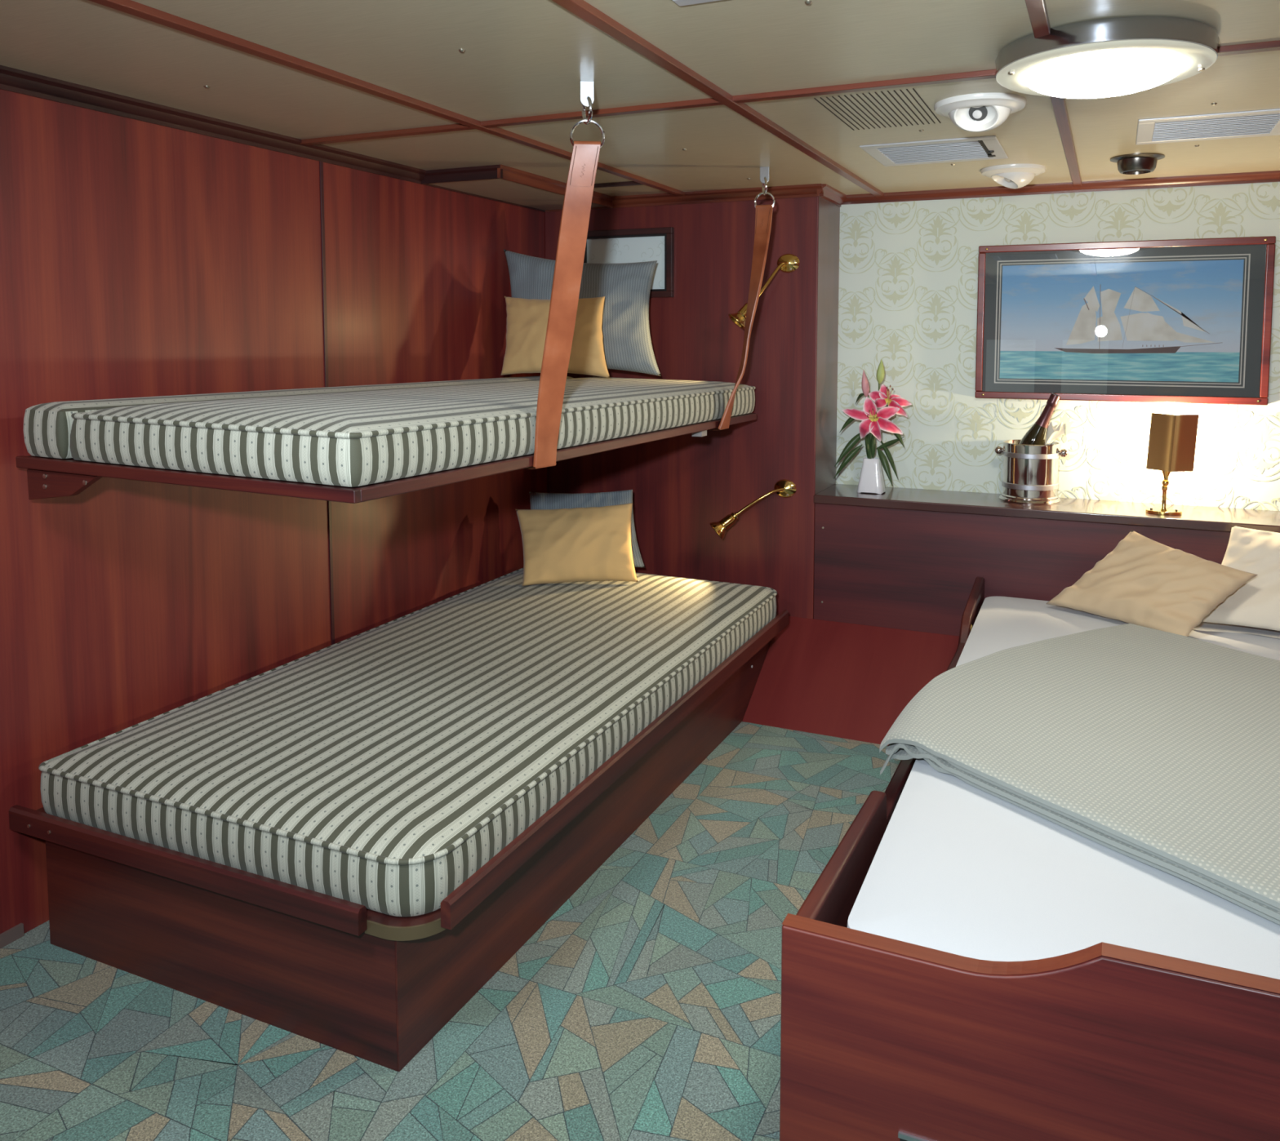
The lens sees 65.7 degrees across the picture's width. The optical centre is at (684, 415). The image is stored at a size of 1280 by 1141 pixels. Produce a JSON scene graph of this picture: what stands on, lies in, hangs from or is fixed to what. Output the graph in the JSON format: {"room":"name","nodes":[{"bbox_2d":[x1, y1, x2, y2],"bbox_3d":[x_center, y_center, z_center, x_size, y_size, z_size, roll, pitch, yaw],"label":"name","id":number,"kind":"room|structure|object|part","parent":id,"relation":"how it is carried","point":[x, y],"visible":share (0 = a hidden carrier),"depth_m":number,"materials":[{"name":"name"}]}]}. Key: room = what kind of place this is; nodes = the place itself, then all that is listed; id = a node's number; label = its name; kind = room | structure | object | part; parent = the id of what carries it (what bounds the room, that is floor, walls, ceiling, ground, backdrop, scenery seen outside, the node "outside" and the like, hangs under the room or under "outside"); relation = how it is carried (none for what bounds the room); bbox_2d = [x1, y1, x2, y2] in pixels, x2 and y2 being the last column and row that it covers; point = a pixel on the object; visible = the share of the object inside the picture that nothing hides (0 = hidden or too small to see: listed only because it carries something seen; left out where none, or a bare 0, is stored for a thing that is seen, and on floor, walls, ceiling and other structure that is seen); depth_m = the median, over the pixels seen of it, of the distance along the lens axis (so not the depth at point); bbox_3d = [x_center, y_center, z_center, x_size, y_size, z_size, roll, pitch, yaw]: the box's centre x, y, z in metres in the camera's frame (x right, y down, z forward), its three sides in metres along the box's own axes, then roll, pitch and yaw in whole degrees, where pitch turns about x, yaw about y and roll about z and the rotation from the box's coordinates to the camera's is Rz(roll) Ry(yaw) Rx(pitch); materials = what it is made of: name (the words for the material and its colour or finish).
{"room":"ship cabin","nodes":[
{"label":"ship cabin","id":0,"kind":"room"},
{"bbox_2d":[0,89,546,933],"bbox_3d":[-1.368,0.191,2.434,0.050,1.894,4.458,2,5,23],"label":"wall","id":1,"kind":"structure","parent":0,"point":[139,259],"depth_m":2.58,"materials":[{"name":"brown wood"}]},
{"bbox_2d":[0,923,24,948],"bbox_3d":[-1.851,1.209,1.328,0.008,0.028,1.910,2,5,23],"label":"baseboard","id":2,"kind":"structure","parent":1,"relation":"attached to","point":[16,932],"depth_m":2.18,"materials":[{"name":"grey"}]},
{"bbox_2d":[0,65,545,212],"bbox_3d":[-1.389,-0.721,2.206,0.034,0.042,4.150,2,5,23],"label":"trim","id":3,"kind":"structure","parent":1,"relation":"attached to","point":[13,80],"depth_m":2.52,"materials":[{"name":"brown wood"}]},
{"bbox_2d":[319,161,334,644],"bbox_3d":[-1.084,0.162,3.021,0.004,1.864,0.012,2,5,23],"label":"trim","id":4,"kind":"structure","parent":1,"relation":"attached to","point":[321,163],"depth_m":2.99,"materials":[{"name":"red"}]},
{"bbox_2d":[0,721,900,1140],"bbox_3d":[0.194,1.191,1.830,3.360,0.001,4.458,2,5,23],"label":"floor","id":5,"kind":"structure","parent":0,"point":[646,1006],"depth_m":1.91,"materials":[{"name":"carpet"}]},
{"bbox_2d":[8,609,788,1071],"bbox_3d":[-0.507,0.928,2.953,1.108,0.348,2.248,2,5,23],"label":"bunk bed","id":6,"kind":"object","parent":5,"relation":"on","point":[353,979],"visible":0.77,"depth_m":2.00,"materials":[{"name":"brown wood"}]},
{"bbox_3d":[-1.013,0.885,1.955,0.957,0.047,0.022,2,5,23],"label":"rail","id":7,"kind":"part","parent":6,"relation":"part of","materials":[{"name":"brown wood"}]},
{"bbox_3d":[-0.951,1.046,1.984,0.948,0.260,0.020,2,5,23],"label":"panel","id":8,"kind":"part","parent":6,"relation":"part of","materials":[{"name":"brown wood"}]},
{"bbox_2d":[38,568,777,916],"bbox_3d":[-0.527,0.741,2.886,1.043,0.162,2.057,2,5,23],"label":"mattress","id":9,"kind":"object","parent":6,"relation":"on","point":[380,768],"visible":0.9,"depth_m":2.25,"materials":[{"name":"fabric"}]},
{"bbox_2d":[515,502,637,586],"bbox_3d":[-0.395,0.464,3.597,0.455,0.277,0.167,0,4,-2],"label":"pillow","id":10,"kind":"object","parent":9,"relation":"on","point":[591,544],"visible":1,"depth_m":3.56,"materials":[{"name":"yellow fabric"}]},
{"bbox_2d":[528,489,644,567],"bbox_3d":[-0.376,0.433,3.766,0.455,0.302,0.095,0,4,0],"label":"pillow","id":11,"kind":"object","parent":9,"relation":"on","point":[538,500],"visible":0.27,"depth_m":3.76,"materials":[{"name":"grey fabric"}]},
{"bbox_3d":[-0.079,0.974,2.794,0.004,0.284,2.206,2,5,23],"label":"panel","id":12,"kind":"part","parent":6,"relation":"part of","materials":[{"name":"brown wood"}]},
{"bbox_3d":[-0.028,0.812,2.681,0.022,0.073,2.000,2,5,23],"label":"rail","id":13,"kind":"part","parent":6,"relation":"part of","materials":[{"name":"brown wood"}]},
{"bbox_2d":[742,484,1279,745],"bbox_3d":[1.413,0.709,3.297,2.316,0.745,0.738,2,5,23],"label":"ledge","id":14,"kind":"object","parent":5,"relation":"on","point":[896,570],"visible":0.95,"depth_m":3.53,"materials":[{"name":"brown wood"}]},
{"bbox_3d":[0.622,0.931,3.500,0.718,0.266,0.450,2,5,23],"label":"sloped panel","id":15,"kind":"part","parent":14,"relation":"part of","materials":[{"name":"brown wood"}]},
{"bbox_2d":[857,457,885,494],"bbox_3d":[0.717,0.230,3.784,0.100,0.131,0.080,2,5,23],"label":"flower vase","id":16,"kind":"object","parent":14,"relation":"on","point":[871,480],"visible":0.98,"depth_m":3.75,"materials":[{"name":"white ceramic"}]},
{"bbox_2d":[833,360,911,486],"bbox_3d":[0.709,0.027,3.741,0.282,0.476,0.119,2,5,23],"label":"lily bouquet","id":17,"kind":"object","parent":16,"relation":"in","point":[873,422],"visible":1,"depth_m":3.74,"materials":[{"name":"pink plant"}]},
{"bbox_3d":[0.725,0.038,3.776,0.044,0.324,0.015,-1,4,-13],"label":"stem","id":18,"kind":"part","parent":17,"relation":"part of","materials":[{"name":"green plant"}]},
{"bbox_3d":[1.503,0.591,3.333,2.187,0.451,0.028,2,5,23],"label":"panel","id":19,"kind":"part","parent":14,"relation":"part of","materials":[{"name":"brown wood"}]},
{"bbox_2d":[994,440,1068,505],"bbox_3d":[1.261,0.205,3.606,0.213,0.212,0.213,-2,5,-25],"label":"bucket","id":20,"kind":"object","parent":14,"relation":"on","point":[1030,472],"visible":0.99,"depth_m":3.53,"materials":[{"name":"silver metal"}]},
{"bbox_3d":[1.159,0.129,3.645,0.030,0.031,0.030,2,5,23],"label":"knob","id":21,"kind":"part","parent":20,"relation":"part of","materials":[{"name":"silver metal"}]},
{"bbox_2d":[1018,393,1060,444],"bbox_3d":[1.272,0.073,3.597,0.172,0.311,0.092,2,5,23],"label":"champagne bottle","id":22,"kind":"object","parent":20,"relation":"in","point":[1037,433],"visible":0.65,"depth_m":3.56,"materials":[{"name":"black glass"}]},
{"bbox_3d":[1.259,0.107,3.605,0.144,0.242,0.092,2,5,23],"label":"glass","id":23,"kind":"part","parent":22,"relation":"part of","materials":[{"name":"black"}]},
{"bbox_2d":[1044,422,1066,444],"bbox_3d":[1.344,0.087,3.594,0.076,0.129,0.044,2,5,23],"label":"cloth napkin","id":24,"kind":"object","parent":20,"relation":"in","point":[1053,433],"visible":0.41,"depth_m":3.58,"materials":[{"name":"white fabric"}]},
{"bbox_3d":[1.364,0.137,3.556,0.030,0.031,0.030,2,5,23],"label":"knob","id":25,"kind":"part","parent":20,"relation":"part of","materials":[{"name":"silver metal"}]},
{"bbox_2d":[813,484,1279,533],"bbox_3d":[1.555,0.341,3.436,2.190,0.032,0.320,2,5,23],"label":"shelf","id":26,"kind":"object","parent":14,"relation":"attached to","point":[1069,512],"depth_m":3.46,"materials":[{"name":"brown wood"}]},
{"bbox_2d":[1145,413,1199,515],"bbox_3d":[1.628,0.165,3.322,0.091,0.337,0.142,-4,6,-40],"label":"table lamp","id":27,"kind":"object","parent":14,"relation":"on","point":[1172,439],"visible":1,"depth_m":3.30,"materials":[{"name":"gold metal"}]},
{"bbox_3d":[1.618,0.280,3.336,0.024,0.086,0.024,2,5,23],"label":"stem","id":28,"kind":"part","parent":27,"relation":"part of","materials":[{"name":"gold metal"}]},
{"bbox_3d":[1.630,0.093,3.301,0.152,0.190,0.069,2,5,23],"label":"lamp shade","id":29,"kind":"part","parent":27,"relation":"part of","materials":[{"name":"gold metal"}]},
{"bbox_2d":[779,577,1279,1140],"bbox_3d":[1.255,0.891,2.212,1.454,0.546,2.249,2,5,23],"label":"double bed","id":30,"kind":"object","parent":5,"relation":"on","point":[882,1038],"visible":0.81,"depth_m":1.35,"materials":[{"name":"brown wood"}]},
{"bbox_3d":[0.610,0.893,2.515,0.031,0.491,2.208,2,5,23],"label":"rail","id":31,"kind":"part","parent":30,"relation":"part of","materials":[{"name":"brown wood"}]},
{"bbox_3d":[0.817,0.967,1.204,1.454,0.545,0.037,2,5,23],"label":"footboard","id":32,"kind":"part","parent":30,"relation":"part of","materials":[{"name":"brown wood"}]},
{"bbox_2d":[847,595,1279,979],"bbox_3d":[1.262,0.828,2.221,1.380,0.226,2.165,2,5,23],"label":"mattress","id":33,"kind":"object","parent":30,"relation":"on","point":[958,868],"visible":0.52,"depth_m":1.60,"materials":[{"name":"white fabric"}]},
{"bbox_2d":[879,623,1279,924],"bbox_3d":[1.174,0.730,2.087,1.173,0.118,1.295,-3,5,-35],"label":"folded throw","id":34,"kind":"object","parent":33,"relation":"on","point":[1159,749],"visible":1,"depth_m":2.05,"materials":[{"name":"grey fabric"}]},
{"bbox_2d":[1045,529,1257,636],"bbox_3d":[1.439,0.514,3.083,0.226,0.257,0.561,-3,5,-36],"label":"pillow","id":35,"kind":"object","parent":33,"relation":"on","point":[1144,581],"visible":1,"depth_m":3.02,"materials":[{"name":"beige fabric"}]},
{"bbox_2d":[1201,525,1279,631],"bbox_3d":[1.836,0.499,2.978,0.504,0.274,0.284,4,6,38],"label":"pillow","id":36,"kind":"object","parent":33,"relation":"on","point":[1255,603],"visible":0.77,"depth_m":2.98,"materials":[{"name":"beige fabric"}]},
{"bbox_2d":[0,0,1279,196],"bbox_3d":[0.199,-0.718,1.685,3.360,0.040,4.458,2,5,23],"label":"ceiling","id":37,"kind":"structure","parent":0,"point":[521,58],"depth_m":2.12,"materials":[{"name":"paint"}]},
{"bbox_2d":[88,0,685,196],"bbox_3d":[-0.823,-0.715,1.961,0.030,0.015,4.150,2,5,23],"label":"trim","id":38,"kind":"structure","parent":37,"relation":"attached to","point":[128,6],"depth_m":2.10,"materials":[{"name":"brown wood"}]},
{"bbox_2d":[458,48,465,53],"bbox_3d":[-0.439,-0.718,1.953,0.013,0.005,0.013,2,5,23],"label":"screw","id":39,"kind":"object","parent":37,"relation":"attached to","point":[461,51],"visible":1,"depth_m":1.95,"materials":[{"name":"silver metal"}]},
{"bbox_2d":[421,164,613,210],"bbox_3d":[-0.589,-0.830,3.666,0.330,0.042,0.804,2,5,23],"label":"ceiling panel","id":40,"kind":"object","parent":37,"relation":"attached to","point":[499,182],"visible":0.95,"depth_m":3.46,"materials":[{"name":"brown wood"}]},
{"bbox_3d":[-0.747,-0.803,3.306,0.326,0.042,0.016,2,5,23],"label":"hatch trim","id":41,"kind":"part","parent":40,"relation":"part of","materials":[{"name":"brown wood"}]},
{"bbox_3d":[-0.593,-0.833,3.676,0.314,0.035,0.788,2,5,23],"label":"hatch panel","id":42,"kind":"part","parent":40,"relation":"part of","materials":[{"name":"beige plastic"}]},
{"bbox_3d":[-0.445,-0.825,3.604,0.016,0.042,0.803,2,5,23],"label":"hatch trim","id":43,"kind":"part","parent":40,"relation":"part of","materials":[{"name":"brown wood"}]},
{"bbox_2d":[524,81,604,469],"bbox_3d":[-0.276,-0.308,2.243,0.196,0.867,0.074,2,5,23],"label":"strap","id":44,"kind":"object","parent":37,"relation":"hanging from","point":[577,202],"visible":0.99,"depth_m":2.24,"materials":[{"name":"brown leather"}]},
{"bbox_2d":[15,413,756,503],"bbox_3d":[-0.573,0.076,2.894,0.914,0.093,2.135,2,5,23],"label":"bunk","id":45,"kind":"object","parent":44,"relation":"hanging from","point":[47,477],"visible":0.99,"depth_m":2.01,"materials":[{"name":"brown wood"}]},
{"bbox_2d":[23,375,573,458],"bbox_3d":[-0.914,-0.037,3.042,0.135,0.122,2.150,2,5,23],"label":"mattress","id":46,"kind":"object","parent":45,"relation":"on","point":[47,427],"visible":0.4,"depth_m":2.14,"materials":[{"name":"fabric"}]},
{"bbox_2d":[69,377,755,487],"bbox_3d":[-0.496,-0.016,2.863,0.754,0.134,2.151,2,5,23],"label":"mattress","id":47,"kind":"object","parent":45,"relation":"on","point":[351,439],"visible":0.97,"depth_m":1.99,"materials":[{"name":"fabric"}]},
{"bbox_2d":[500,296,609,377],"bbox_3d":[-0.465,-0.287,3.578,0.500,0.294,0.155,2,5,23],"label":"pillow","id":48,"kind":"object","parent":47,"relation":"on","point":[526,319],"visible":0.73,"depth_m":3.54,"materials":[{"name":"yellow fabric"}]},
{"bbox_2d":[500,249,661,376],"bbox_3d":[-0.389,-0.393,3.753,0.645,0.482,0.167,1,4,14],"label":"pillow","id":49,"kind":"object","parent":47,"relation":"on","point":[625,287],"visible":0.46,"depth_m":3.69,"materials":[{"name":"grey fabric"}]},
{"bbox_2d":[593,181,644,188],"bbox_3d":[-0.290,-0.841,3.623,0.320,0.013,0.023,2,5,23],"label":"trim","id":50,"kind":"structure","parent":37,"relation":"attached to","point":[629,183],"depth_m":3.59,"materials":[{"name":"brown wood"}]},
{"bbox_2d":[300,69,995,146],"bbox_3d":[-0.227,-0.754,2.476,1.950,0.013,0.028,2,5,23],"label":"trim","id":51,"kind":"structure","parent":37,"relation":"attached to","point":[984,74],"depth_m":2.38,"materials":[{"name":"brown wood"}]},
{"bbox_2d":[671,0,721,6],"bbox_3d":[0.090,-0.678,1.448,0.368,0.006,0.352,2,5,23],"label":"ceiling vent","id":52,"kind":"object","parent":37,"relation":"in","point":[680,2],"visible":1,"depth_m":1.66,"materials":[{"name":"white metal"}]},
{"bbox_2d":[551,0,884,197],"bbox_3d":[-0.116,-0.703,1.823,0.030,0.015,4.458,2,5,23],"label":"trim","id":53,"kind":"structure","parent":37,"relation":"attached to","point":[582,9],"depth_m":2.12,"materials":[{"name":"brown wood"}]},
{"bbox_2d":[708,166,774,431],"bbox_3d":[0.192,-0.384,3.299,0.204,0.873,0.098,2,5,23],"label":"strap","id":54,"kind":"object","parent":37,"relation":"hanging from","point":[763,218],"visible":1,"depth_m":3.29,"materials":[{"name":"brown leather"}]},
{"bbox_2d":[804,0,812,4],"bbox_3d":[0.210,-0.695,1.669,0.013,0.005,0.013,2,5,23],"label":"screw","id":55,"kind":"object","parent":37,"relation":"attached to","point":[806,2],"visible":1,"depth_m":1.67,"materials":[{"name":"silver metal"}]},
{"bbox_2d":[813,88,941,130],"bbox_3d":[0.490,-0.757,2.463,0.233,0.003,0.385,2,5,23],"label":"ceiling vent","id":56,"kind":"object","parent":37,"relation":"in","point":[907,90],"visible":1,"depth_m":2.44,"materials":[{"name":"brown"}]},
{"bbox_2d":[859,135,1008,166],"bbox_3d":[0.761,-0.790,2.989,0.385,0.013,0.355,2,5,23],"label":"ceiling vent","id":57,"kind":"object","parent":37,"relation":"in","point":[980,148],"visible":1,"depth_m":2.97,"materials":[{"name":"white metal"}]},
{"bbox_2d":[933,93,1026,132],"bbox_3d":[0.712,-0.717,2.387,0.214,0.066,0.214,2,5,23],"label":"air nozzle","id":58,"kind":"object","parent":37,"relation":"attached to","point":[979,112],"visible":1,"depth_m":2.35,"materials":[{"name":"white plastic"}]},
{"bbox_2d":[980,164,1046,188],"bbox_3d":[1.095,-0.787,3.297,0.208,0.063,0.208,2,5,23],"label":"air nozzle","id":59,"kind":"object","parent":37,"relation":"attached to","point":[1009,175],"visible":1,"depth_m":3.24,"materials":[{"name":"white plastic"}]},
{"bbox_2d":[1024,0,1050,38],"bbox_3d":[0.157,-0.614,0.663,0.028,0.015,2.540,2,5,23],"label":"trim","id":60,"kind":"structure","parent":37,"relation":"attached to","point":[1037,9],"depth_m":1.71,"materials":[{"name":"brown wood"}]},
{"bbox_2d":[1049,96,1081,186],"bbox_3d":[1.109,-0.778,2.853,0.028,0.015,1.588,2,5,23],"label":"trim","id":61,"kind":"structure","parent":37,"relation":"attached to","point":[1059,104],"depth_m":2.70,"materials":[{"name":"brown wood"}]},
{"bbox_2d":[995,16,1219,98],"bbox_3d":[0.815,-0.673,1.930,0.400,0.084,0.400,2,5,23],"label":"ceiling light","id":62,"kind":"object","parent":37,"relation":"attached to","point":[1110,57],"visible":1,"depth_m":1.82,"materials":[{"name":"silver metal"}]},
{"bbox_2d":[1023,51,1185,98],"bbox_3d":[0.815,-0.650,1.932,0.289,0.037,0.289,2,5,23],"label":"diffuser","id":63,"kind":"object","parent":62,"relation":"attached to","point":[1094,74],"depth_m":1.86,"materials":[{"name":"white"}]},
{"bbox_2d":[1110,152,1164,174],"bbox_3d":[1.409,-0.778,3.079,0.156,0.046,0.156,2,5,23],"label":"recessed light","id":64,"kind":"object","parent":37,"relation":"in","point":[1143,162],"visible":1,"depth_m":3.04,"materials":[{"name":"grey metal"}]},
{"bbox_2d":[1135,108,1279,145],"bbox_3d":[1.408,-0.764,2.631,0.373,0.006,0.340,2,5,23],"label":"ceiling vent","id":65,"kind":"object","parent":37,"relation":"in","point":[1266,122],"visible":1,"depth_m":2.62,"materials":[{"name":"beige metal"}]},
{"bbox_2d":[1217,40,1279,56],"bbox_3d":[1.498,-0.692,1.731,1.010,0.013,0.028,2,5,23],"label":"trim","id":66,"kind":"structure","parent":37,"relation":"attached to","point":[1273,46],"depth_m":1.90,"materials":[{"name":"brown wood"}]},
{"bbox_2d":[545,196,831,618],"bbox_3d":[0.017,0.068,4.091,1.171,1.894,0.308,2,5,23],"label":"wall","id":67,"kind":"structure","parent":0,"point":[682,485],"depth_m":3.84,"materials":[{"name":"brown wood"}]},
{"bbox_2d":[583,226,674,297],"bbox_3d":[-0.236,-0.606,3.969,0.420,0.272,0.024,2,5,23],"label":"framed panel","id":68,"kind":"object","parent":67,"relation":"attached to","point":[651,244],"visible":0.54,"depth_m":3.94,"materials":[{"name":"black"}]},
{"bbox_3d":[-0.232,-0.607,3.976,0.371,0.220,0.006,2,5,23],"label":"paper panel","id":69,"kind":"part","parent":68,"relation":"part of","materials":[{"name":"white paper"}]},
{"bbox_2d":[545,183,823,212],"bbox_3d":[-0.040,-0.843,3.860,1.191,0.042,0.034,2,5,23],"label":"trim","id":70,"kind":"structure","parent":67,"relation":"attached to","point":[803,190],"depth_m":3.79,"materials":[{"name":"brown wood"}]},
{"bbox_2d":[709,480,795,539],"bbox_3d":[0.257,0.356,3.751,0.334,0.217,0.079,-1,5,-17],"label":"reading lamp","id":71,"kind":"object","parent":67,"relation":"attached to","point":[783,488],"visible":1,"depth_m":3.73,"materials":[{"name":"gold metal"}]},
{"bbox_3d":[0.382,0.281,3.768,0.089,0.070,0.022,2,5,23],"label":"wall plate","id":72,"kind":"part","parent":71,"relation":"part of","materials":[{"name":"gold metal"}]},
{"bbox_2d":[728,253,799,328],"bbox_3d":[0.289,-0.459,3.671,0.282,0.284,0.082,-2,5,-27],"label":"reading lamp","id":73,"kind":"object","parent":67,"relation":"attached to","point":[787,263],"visible":0.7,"depth_m":3.66,"materials":[{"name":"gold metal"}]},
{"bbox_3d":[0.387,-0.568,3.702,0.089,0.070,0.022,2,5,23],"label":"wall plate","id":74,"kind":"part","parent":73,"relation":"part of","materials":[{"name":"gold metal"}]},
{"bbox_2d":[814,196,839,494],"bbox_3d":[0.556,-0.263,3.833,0.002,1.107,0.304,2,5,23],"label":"trim","id":75,"kind":"structure","parent":67,"relation":"attached to","point":[828,224],"depth_m":3.82,"materials":[{"name":"brown wood"}]},
{"bbox_2d":[835,182,1279,511],"bbox_3d":[1.092,0.092,3.820,3.360,1.894,0.052,2,5,23],"label":"wall","id":76,"kind":"structure","parent":0,"point":[908,289],"depth_m":3.74,"materials":[{"name":"white paper"}]},
{"bbox_2d":[817,183,846,207],"bbox_3d":[0.568,-0.835,3.772,0.034,0.042,0.328,2,5,23],"label":"trim","id":77,"kind":"structure","parent":76,"relation":"attached to","point":[832,195],"depth_m":3.75,"materials":[{"name":"brown wood"}]},
{"bbox_2d":[840,170,1279,204],"bbox_3d":[1.617,-0.814,3.483,2.189,0.034,0.027,2,5,23],"label":"trim","id":78,"kind":"structure","parent":76,"relation":"attached to","point":[1260,176],"depth_m":3.57,"materials":[{"name":"brown wood"}]},
{"bbox_2d":[974,235,1275,405],"bbox_3d":[1.548,-0.333,3.545,0.964,0.570,0.032,2,5,23],"label":"picture","id":79,"kind":"object","parent":76,"relation":"attached to","point":[1174,321],"visible":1,"depth_m":3.53,"materials":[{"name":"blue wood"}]}
]}

